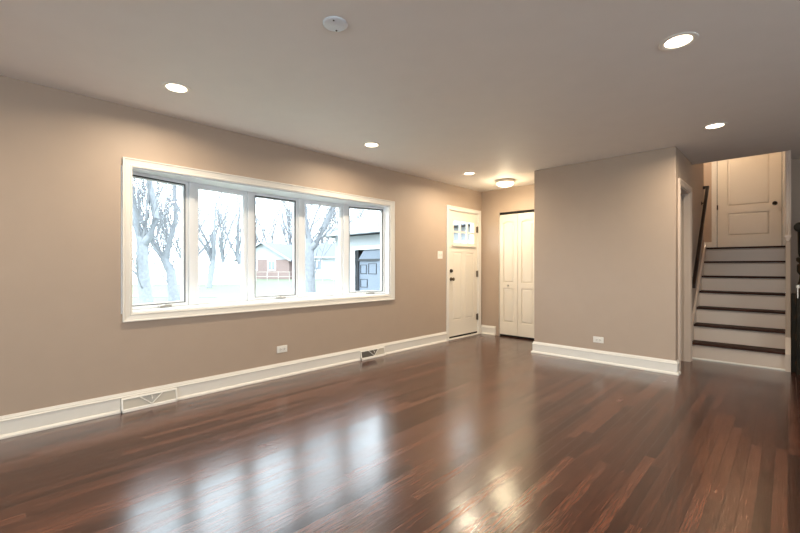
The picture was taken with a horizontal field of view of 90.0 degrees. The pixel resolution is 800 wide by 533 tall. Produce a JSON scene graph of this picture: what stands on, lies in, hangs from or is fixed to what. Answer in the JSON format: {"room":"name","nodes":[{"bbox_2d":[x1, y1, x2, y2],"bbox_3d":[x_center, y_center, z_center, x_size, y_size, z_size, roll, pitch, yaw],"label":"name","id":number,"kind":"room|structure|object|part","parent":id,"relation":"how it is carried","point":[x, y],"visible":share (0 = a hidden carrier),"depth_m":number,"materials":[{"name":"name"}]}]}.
{"room":"empty living room","nodes":[
{"label":"empty living room","id":0,"kind":"room"},
{"bbox_2d":[0,75,481,415],"bbox_3d":[-1.518,-0.066,4.001,0.150,2.440,10.030,0,0,44],"label":"wall","id":1,"kind":"structure","parent":0,"point":[64,338],"depth_m":3.15,"materials":[{"name":"beige paint"}]},
{"bbox_2d":[120,388,177,413],"bbox_3d":[-2.059,1.099,3.296,0.055,0.111,0.401,0,0,44],"label":"air vent","id":2,"kind":"object","parent":1,"relation":"in","point":[147,400],"visible":1,"depth_m":3.28,"materials":[{"name":"white plastic"}]},
{"bbox_2d":[0,332,447,439],"bbox_3d":[-2.110,1.080,3.259,0.032,0.148,8.140,0,0,44],"label":"baseboard","id":3,"kind":"structure","parent":1,"relation":"attached to","point":[16,424],"depth_m":3.56,"materials":[{"name":"paint"}]},
{"bbox_2d":[121,157,394,321],"bbox_3d":[-1.326,-0.203,4.401,0.480,1.445,3.200,0,0,44],"label":"window","id":4,"kind":"structure","parent":1,"relation":"in","point":[190,180],"depth_m":4.16,"materials":[{"name":"paint"}]},
{"bbox_3d":[-2.131,-0.213,3.501,0.046,1.149,0.548,0,0,30],"label":"sash frame","id":5,"kind":"part","parent":4,"relation":"part of","materials":[{"name":"plastic"}]},
{"bbox_3d":[-2.071,0.344,3.513,0.046,0.029,0.129,0,0,30],"label":"crank handle","id":6,"kind":"part","parent":4,"relation":"part of","materials":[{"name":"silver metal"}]},
{"bbox_3d":[-1.794,-0.213,4.008,0.046,1.149,0.548,0,0,37],"label":"sash frame","id":7,"kind":"part","parent":4,"relation":"part of","materials":[{"name":"plastic"}]},
{"bbox_3d":[-1.296,0.370,4.371,0.344,0.015,2.996,0,0,44],"label":"sill","id":8,"kind":"part","parent":4,"relation":"part of","materials":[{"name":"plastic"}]},
{"bbox_3d":[-1.397,-0.213,4.470,0.046,1.149,0.548,0,0,44],"label":"sash frame","id":9,"kind":"part","parent":4,"relation":"part of","materials":[{"name":"plastic"}]},
{"bbox_3d":[-0.948,-0.213,4.880,0.548,1.149,0.046,0,0,-39],"label":"sash frame","id":10,"kind":"part","parent":4,"relation":"part of","materials":[{"name":"plastic"}]},
{"bbox_3d":[-0.451,-0.213,5.232,0.548,1.149,0.046,0,0,-32],"label":"sash frame","id":11,"kind":"part","parent":4,"relation":"part of","materials":[{"name":"plastic"}]},
{"bbox_2d":[277,345,286,352],"bbox_3d":[-1.231,0.863,4.181,0.010,0.072,0.118,0,0,44],"label":"wall outlet","id":12,"kind":"object","parent":1,"relation":"attached to","point":[280,349],"visible":1,"depth_m":4.17,"materials":[{"name":"white plastic"}]},
{"bbox_2d":[360,346,385,360],"bbox_3d":[-0.344,1.099,5.064,0.055,0.111,0.406,0,0,44],"label":"air vent","id":13,"kind":"object","parent":1,"relation":"in","point":[380,351],"visible":1,"depth_m":5.05,"materials":[{"name":"white plastic"}]},
{"bbox_3d":[-0.271,1.092,5.132,0.021,0.072,0.183,0,0,44],"label":"plate","id":14,"kind":"part","parent":13,"relation":"part of","materials":[{"name":"metal"}]},
{"bbox_2d":[438,251,442,258],"bbox_3d":[0.614,-0.176,6.078,0.018,0.116,0.116,0,0,44],"label":"light switch","id":15,"kind":"object","parent":1,"relation":"attached to","point":[440,253],"visible":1,"depth_m":6.08,"materials":[{"name":"white plastic"}]},
{"bbox_2d":[446,205,480,340],"bbox_3d":[1.013,0.101,6.569,0.206,2.107,0.950,0,0,44],"label":"door","id":16,"kind":"structure","parent":1,"relation":"in","point":[463,260],"depth_m":6.53,"materials":[{"name":"paint"}]},
{"bbox_3d":[1.046,-0.556,6.547,0.012,0.414,0.639,0,0,44],"label":"lite frame","id":17,"kind":"part","parent":16,"relation":"part of","materials":[{"name":"paint"}]},
{"bbox_2d":[452,244,476,247],"bbox_3d":[1.054,-0.335,6.540,0.030,0.028,0.665,0,0,44],"label":"shelf","id":18,"kind":"object","parent":16,"relation":"attached to","point":[453,245],"depth_m":6.53,"materials":[{"name":"paint"}]},
{"bbox_2d":[0,334,799,532],"bbox_3d":[1.754,1.254,2.095,7.500,0.200,12.150,0,0,44],"label":"floor","id":19,"kind":"structure","parent":0,"point":[480,433],"depth_m":2.46,"materials":[{"name":"brown wood"}]},
{"bbox_2d":[692,245,790,371],"bbox_3d":[4.458,0.414,5.226,0.921,1.480,1.510,0,0,44],"label":"staircase","id":20,"kind":"structure","parent":19,"relation":"on","point":[739,313],"depth_m":5.11,"materials":[{"name":"paint"}]},
{"bbox_2d":[791,222,799,374],"bbox_3d":[4.555,0.339,4.032,0.876,1.630,0.189,0,0,44],"label":"railing","id":21,"kind":"object","parent":19,"relation":"on","point":[795,297],"visible":1,"depth_m":4.28,"materials":[{"name":"black metal"}]},
{"bbox_3d":[4.607,0.724,4.085,0.876,0.860,0.040,0,0,44],"label":"panel","id":22,"kind":"part","parent":21,"relation":"part of","materials":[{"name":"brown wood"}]},
{"bbox_3d":[4.294,0.374,4.263,0.103,1.560,0.100,0,0,44],"label":"post","id":23,"kind":"part","parent":21,"relation":"part of","materials":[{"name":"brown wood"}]},
{"bbox_2d":[0,0,799,191],"bbox_3d":[1.085,-1.396,1.406,7.500,0.220,10.230,0,0,44],"label":"ceiling","id":24,"kind":"structure","parent":0,"point":[495,90],"depth_m":2.65,"materials":[{"name":"paint"}]},
{"bbox_2d":[161,82,191,93],"bbox_3d":[-1.609,-1.282,2.880,0.192,0.008,0.192,0,0,44],"label":"recessed light","id":25,"kind":"object","parent":24,"relation":"in","point":[173,87],"visible":1,"depth_m":2.87,"materials":[{"name":"glass"}]},
{"bbox_2d":[323,16,346,31],"bbox_3d":[-0.343,-1.279,2.116,0.130,0.014,0.130,0,0,44],"label":"cover plate","id":26,"kind":"object","parent":24,"relation":"attached to","point":[332,23],"visible":1,"depth_m":2.10,"materials":[{"name":"plastic"}]},
{"bbox_2d":[362,142,380,147],"bbox_3d":[-0.301,-1.282,4.228,0.192,0.008,0.192,0,0,44],"label":"recessed light","id":27,"kind":"object","parent":24,"relation":"in","point":[367,144],"visible":1,"depth_m":4.22,"materials":[{"name":"glass"}]},
{"bbox_2d":[462,172,475,174],"bbox_3d":[0.956,-1.282,5.524,0.192,0.008,0.192,0,0,44],"label":"recessed light","id":28,"kind":"object","parent":24,"relation":"in","point":[464,173],"visible":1,"depth_m":5.50,"materials":[{"name":"paint"}]},
{"bbox_2d":[495,178,514,186],"bbox_3d":[1.571,-1.232,5.971,0.284,0.108,0.284,0,0,44],"label":"flush ceiling light","id":29,"kind":"object","parent":24,"relation":"attached to","point":[507,182],"visible":1,"depth_m":5.88,"materials":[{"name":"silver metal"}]},
{"bbox_2d":[658,32,698,50],"bbox_3d":[1.590,-1.282,2.285,0.192,0.008,0.192,0,0,44],"label":"recessed light","id":30,"kind":"object","parent":24,"relation":"in","point":[678,41],"visible":1,"depth_m":2.27,"materials":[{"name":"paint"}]},
{"bbox_2d":[702,122,727,129],"bbox_3d":[2.879,-1.282,3.658,0.192,0.008,0.192,0,0,44],"label":"recessed light","id":31,"kind":"object","parent":24,"relation":"in","point":[718,125],"visible":1,"depth_m":3.65,"materials":[{"name":"glass"}]},
{"bbox_2d":[482,184,533,335],"bbox_3d":[1.946,-0.066,6.458,1.400,2.440,0.100,0,0,44],"label":"wall","id":32,"kind":"structure","parent":0,"point":[494,202],"depth_m":6.75,"materials":[{"name":"beige paint"}]},
{"bbox_2d":[481,325,495,334],"bbox_3d":[1.498,1.080,6.800,0.280,0.148,0.032,0,0,44],"label":"baseboard","id":33,"kind":"structure","parent":32,"relation":"attached to","point":[485,329],"depth_m":6.79,"materials":[{"name":"paint"}]},
{"bbox_2d":[499,209,533,339],"bbox_3d":[1.915,0.129,6.467,0.666,2.050,0.129,0,0,44],"label":"door","id":34,"kind":"structure","parent":32,"relation":"in","point":[516,228],"depth_m":6.45,"materials":[{"name":"paint"}]},
{"bbox_3d":[1.790,0.134,6.572,0.322,1.976,0.032,0,0,44],"label":"panel","id":35,"kind":"part","parent":34,"relation":"part of","materials":[{"name":"paint"}]},
{"bbox_3d":[2.025,0.134,6.345,0.322,1.976,0.032,0,0,44],"label":"panel","id":36,"kind":"part","parent":34,"relation":"part of","materials":[{"name":"paint"}]},
{"bbox_2d":[534,146,677,360],"bbox_3d":[2.661,-0.066,5.120,1.590,2.440,0.825,0,0,44],"label":"wall","id":37,"kind":"structure","parent":0,"point":[606,230],"depth_m":4.72,"materials":[{"name":"beige paint"}]},
{"bbox_2d":[593,336,603,342],"bbox_3d":[2.383,0.881,4.808,0.118,0.072,0.010,0,0,44],"label":"wall outlet","id":38,"kind":"object","parent":37,"relation":"attached to","point":[595,339],"visible":1,"depth_m":4.80,"materials":[{"name":"white plastic"}]},
{"bbox_2d":[531,341,680,375],"bbox_3d":[2.646,1.080,5.105,1.654,0.148,0.847,0,0,44],"label":"baseboard","id":39,"kind":"structure","parent":37,"relation":"attached to","point":[658,365],"depth_m":4.70,"materials":[{"name":"paint"}]},
{"bbox_2d":[678,149,690,185],"bbox_3d":[3.279,-0.066,4.687,0.100,2.440,0.865,0,0,44],"label":"wall","id":40,"kind":"structure","parent":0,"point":[684,165],"depth_m":4.63,"materials":[{"name":"beige paint"}]},
{"bbox_2d":[678,178,691,371],"bbox_3d":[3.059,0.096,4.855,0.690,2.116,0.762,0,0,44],"label":"door frame","id":41,"kind":"structure","parent":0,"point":[684,190],"depth_m":4.86,"materials":[{"name":"paint"}]},
{"bbox_2d":[691,163,703,312],"bbox_3d":[4.011,-0.781,5.513,0.120,3.870,1.340,0,0,44],"label":"wall","id":42,"kind":"structure","parent":0,"point":[697,170],"depth_m":5.48,"materials":[{"name":"beige paint"}]},
{"bbox_2d":[692,186,708,287],"bbox_3d":[4.067,-0.454,5.431,0.074,1.449,1.244,0,0,44],"label":"handrail","id":43,"kind":"object","parent":42,"relation":"attached to","point":[694,280],"visible":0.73,"depth_m":5.36,"materials":[{"name":"black wood"}]},
{"bbox_2d":[704,162,711,241],"bbox_3d":[4.952,-1.498,7.387,3.222,2.435,0.100,0,0,44],"label":"wall","id":44,"kind":"structure","parent":0,"point":[707,166],"depth_m":6.93,"materials":[{"name":"beige paint"}]},
{"bbox_2d":[704,242,711,247],"bbox_3d":[4.565,-0.351,7.682,2.255,0.140,0.016,0,0,44],"label":"baseboard","id":45,"kind":"structure","parent":44,"relation":"attached to","point":[709,244],"depth_m":6.92,"materials":[{"name":"paint"}]},
{"bbox_2d":[712,151,785,246],"bbox_3d":[5.717,-1.336,6.568,0.950,2.110,0.110,0,0,44],"label":"door","id":46,"kind":"structure","parent":44,"relation":"in","point":[748,193],"depth_m":6.56,"materials":[{"name":"paint"}]},
{"bbox_2d":[786,239,790,337],"bbox_3d":[5.188,-0.781,5.347,0.042,3.870,2.500,0,0,44],"label":"wall partition","id":47,"kind":"structure","parent":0,"point":[788,244],"depth_m":4.45,"materials":[{"name":"beige paint"}]},
{"bbox_2d":[785,235,790,241],"bbox_3d":[4.313,-0.314,4.447,0.054,0.075,0.030,0,0,44],"label":"trim","id":48,"kind":"structure","parent":47,"relation":"attached to","point":[787,237],"depth_m":4.44,"materials":[{"name":"paint"}]},
{"bbox_2d":[785,150,790,234],"bbox_3d":[4.313,-0.819,4.444,0.047,0.935,0.014,0,0,44],"label":"trim","id":49,"kind":"structure","parent":47,"relation":"attached to","point":[787,153],"depth_m":4.44,"materials":[{"name":"paint"}]},
{"bbox_2d":[791,158,799,292],"bbox_3d":[5.949,-0.066,3.675,3.378,2.440,0.100,0,0,44],"label":"wall","id":50,"kind":"structure","parent":0,"point":[795,163],"depth_m":4.79,"materials":[{"name":"beige paint"}]},
{"label":"outside","id":51,"kind":"structure","parent":0,"visible":0},
{"bbox_2d":[132,279,334,303],"bbox_3d":[-30.991,1.754,85.792,156.040,0.300,240.000,0,0,44],"label":"ground","id":52,"kind":"structure","parent":51,"point":[263,286],"depth_m":27.90,"materials":[{"name":"white snow"}]},
{"bbox_2d":[144,186,178,262],"bbox_3d":[-35.328,-5.792,58.291,9.190,14.799,4.706,0,0,40],"label":"bare tree","id":53,"kind":"object","parent":52,"relation":"on","point":[167,186],"visible":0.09,"depth_m":57.62,"materials":[{"name":"grey plant"}]},
{"bbox_2d":[132,178,206,303],"bbox_3d":[-9.909,-4.377,16.228,7.362,12.158,5.214,0,0,13],"label":"bare tree","id":54,"kind":"object","parent":52,"relation":"on","point":[143,240],"visible":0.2,"depth_m":15.86,"materials":[{"name":"grey plant"}]},
{"bbox_2d":[132,178,214,301],"bbox_3d":[-11.027,-4.141,17.619,6.649,11.656,5.019,0,0,-12],"label":"bare tree","id":55,"kind":"object","parent":52,"relation":"on","point":[172,283],"visible":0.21,"depth_m":17.90,"materials":[{"name":"grey plant"}]},
{"bbox_2d":[145,182,221,259],"bbox_3d":[-23.090,-4.459,43.079,9.264,12.155,6.060,0,0,-14],"label":"bare tree","id":56,"kind":"object","parent":52,"relation":"on","point":[179,225],"visible":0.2,"depth_m":43.62,"materials":[{"name":"grey plant"}]},
{"bbox_2d":[132,263,240,284],"bbox_3d":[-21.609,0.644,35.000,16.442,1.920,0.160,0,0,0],"label":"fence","id":57,"kind":"object","parent":52,"relation":"on","point":[224,274],"visible":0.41,"depth_m":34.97,"materials":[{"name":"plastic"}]},
{"bbox_3d":[-22.551,0.694,35.000,1.965,1.780,0.100,0,0,0],"label":"panel","id":58,"kind":"part","parent":57,"relation":"part of","materials":[{"name":"white plastic"}]},
{"bbox_3d":[-21.569,0.644,35.000,0.160,1.920,0.160,0,0,0],"label":"post","id":59,"kind":"part","parent":57,"relation":"part of","materials":[{"name":"white plastic"}]},
{"bbox_3d":[-20.506,0.694,35.000,1.965,1.780,0.100,0,0,0],"label":"panel","id":60,"kind":"part","parent":57,"relation":"part of","materials":[{"name":"white plastic"}]},
{"bbox_3d":[-18.461,0.694,35.000,1.965,1.780,0.100,0,0,0],"label":"panel","id":61,"kind":"part","parent":57,"relation":"part of","materials":[{"name":"white plastic"}]},
{"bbox_3d":[-17.478,0.644,35.000,0.160,1.920,0.160,0,0,0],"label":"post","id":62,"kind":"part","parent":57,"relation":"part of","materials":[{"name":"white plastic"}]},
{"bbox_3d":[-16.416,0.694,35.000,1.965,1.780,0.100,0,0,0],"label":"panel","id":63,"kind":"part","parent":57,"relation":"part of","materials":[{"name":"white plastic"}]},
{"bbox_3d":[-15.433,0.644,35.000,0.160,1.920,0.160,0,0,0],"label":"post","id":64,"kind":"part","parent":57,"relation":"part of","materials":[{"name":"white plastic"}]},
{"bbox_3d":[-14.370,0.694,35.000,1.965,1.780,0.100,0,0,0],"label":"panel","id":65,"kind":"part","parent":57,"relation":"part of","materials":[{"name":"white plastic"}]},
{"bbox_2d":[132,295,259,296],"bbox_3d":[-11.153,1.588,21.500,16.394,0.030,1.300,0,0,0],"label":"footpath","id":66,"kind":"structure","parent":52,"relation":"on","point":[132,295],"depth_m":21.70,"materials":[{"name":"concrete"}]},
{"bbox_2d":[163,184,240,287],"bbox_3d":[-15.011,-3.549,29.863,5.362,10.378,4.528,0,0,5],"label":"bare tree","id":67,"kind":"object","parent":52,"relation":"on","point":[211,252],"visible":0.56,"depth_m":29.95,"materials":[{"name":"grey plant"}]},
{"bbox_2d":[176,191,238,263],"bbox_3d":[-19.152,-4.138,40.906,7.156,11.502,4.862,0,0,-23],"label":"bare tree","id":68,"kind":"object","parent":52,"relation":"on","point":[201,222],"visible":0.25,"depth_m":40.44,"materials":[{"name":"grey plant"}]},
{"bbox_2d":[199,190,258,263],"bbox_3d":[-15.445,-4.157,37.259,7.463,11.594,5.355,0,0,31],"label":"bare tree","id":69,"kind":"object","parent":52,"relation":"on","point":[237,249],"visible":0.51,"depth_m":37.41,"materials":[{"name":"grey plant"}]},
{"bbox_2d":[206,191,263,263],"bbox_3d":[-19.171,-5.009,45.855,6.962,13.267,7.000,0,0,-16],"label":"bare tree","id":70,"kind":"object","parent":52,"relation":"on","point":[222,250],"visible":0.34,"depth_m":46.48,"materials":[{"name":"grey plant"}]},
{"bbox_2d":[233,242,291,278],"bbox_3d":[-16.162,-0.816,57.748,8.600,4.840,12.840,0,0,16],"label":"brick house","id":71,"kind":"structure","parent":52,"relation":"on","point":[272,259],"depth_m":51.74,"materials":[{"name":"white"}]},
{"bbox_3d":[-16.565,-0.146,51.626,1.000,1.100,0.017,0,0,16],"label":"pane","id":72,"kind":"part","parent":71,"relation":"part of","materials":[{"name":"white glass"}]},
{"bbox_2d":[239,198,285,243],"bbox_3d":[-22.366,-6.952,67.821,7.978,17.147,11.424,0,0,8],"label":"bare tree","id":73,"kind":"object","parent":52,"relation":"on","point":[264,216],"visible":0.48,"depth_m":66.66,"materials":[{"name":"grey plant"}]},
{"bbox_2d":[256,199,291,243],"bbox_3d":[-24.884,-6.970,77.205,13.557,17.166,8.526,0,0,-10],"label":"bare tree","id":74,"kind":"object","parent":52,"relation":"on","point":[273,232],"visible":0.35,"depth_m":77.79,"materials":[{"name":"grey plant"}]},
{"bbox_2d":[266,200,309,244],"bbox_3d":[-17.901,-7.091,65.317,10.306,17.433,6.746,0,0,44],"label":"bare tree","id":75,"kind":"object","parent":52,"relation":"on","point":[289,237],"visible":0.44,"depth_m":65.89,"materials":[{"name":"grey plant"}]},
{"bbox_2d":[256,272,334,280],"bbox_3d":[-10.945,1.079,44.000,9.848,1.050,0.058,0,0,0],"label":"fence","id":76,"kind":"object","parent":52,"relation":"on","point":[289,276],"visible":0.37,"depth_m":43.98,"materials":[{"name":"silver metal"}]},
{"bbox_2d":[283,211,320,239],"bbox_3d":[-20.654,-6.089,83.745,11.589,15.433,7.240,0,0,12],"label":"bare tree","id":77,"kind":"object","parent":52,"relation":"on","point":[308,211],"visible":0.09,"depth_m":82.76,"materials":[{"name":"grey plant"}]},
{"bbox_2d":[273,200,359,292],"bbox_3d":[-2.325,-2.800,11.625,4.051,8.906,3.683,0,0,-23],"label":"bare tree","id":78,"kind":"object","parent":52,"relation":"on","point":[310,245],"visible":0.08,"depth_m":11.40,"materials":[{"name":"grey plant"}]},
{"bbox_2d":[307,205,337,242],"bbox_3d":[-13.378,-6.427,65.378,9.634,16.110,9.429,0,0,-27],"label":"bare tree","id":79,"kind":"object","parent":52,"relation":"on","point":[329,226],"visible":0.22,"depth_m":64.72,"materials":[{"name":"grey plant"}]},
{"bbox_2d":[314,243,334,278],"bbox_3d":[-7.168,-0.746,52.963,9.800,4.700,7.060,0,0,4],"label":"house","id":80,"kind":"structure","parent":52,"relation":"on","point":[327,265],"depth_m":50.15,"materials":[{"name":"white"}]},
{"bbox_3d":[-10.419,-0.146,50.196,1.100,1.100,0.017,0,0,4],"label":"pane","id":81,"kind":"part","parent":80,"relation":"part of","materials":[{"name":"white glass"}]},
{"bbox_3d":[-8.075,0.554,50.029,1.000,2.100,0.040,0,0,4],"label":"door","id":82,"kind":"part","parent":80,"relation":"part of","materials":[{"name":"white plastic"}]},
{"bbox_2d":[321,206,359,242],"bbox_3d":[-11.848,-6.679,78.490,9.331,16.612,9.939,0,0,-34],"label":"bare tree","id":83,"kind":"object","parent":52,"relation":"on","point":[322,206],"visible":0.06,"depth_m":76.81,"materials":[{"name":"grey plant"}]},
{"bbox_2d":[326,207,372,225],"bbox_3d":[-8.198,-6.573,62.674,10.675,16.378,9.127,0,0,18],"label":"bare tree","id":84,"kind":"object","parent":52,"relation":"on","point":[361,212],"visible":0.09,"depth_m":61.34,"materials":[{"name":"grey plant"}]},
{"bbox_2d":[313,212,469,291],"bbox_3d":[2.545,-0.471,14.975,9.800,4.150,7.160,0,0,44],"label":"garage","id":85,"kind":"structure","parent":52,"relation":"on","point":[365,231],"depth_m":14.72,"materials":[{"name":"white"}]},
{"bbox_3d":[0.162,0.494,13.344,4.950,2.220,0.080,0,0,44],"label":"dark frame","id":86,"kind":"part","parent":85,"relation":"part of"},
{"bbox_3d":[-1.159,0.329,14.640,0.890,0.890,0.022,0,0,44],"label":"panel trim","id":87,"kind":"part","parent":85,"relation":"part of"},
{"bbox_3d":[0.204,-0.436,13.309,4.840,0.320,0.050,0,0,44],"label":"header panel","id":88,"kind":"part","parent":85,"relation":"part of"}
]}

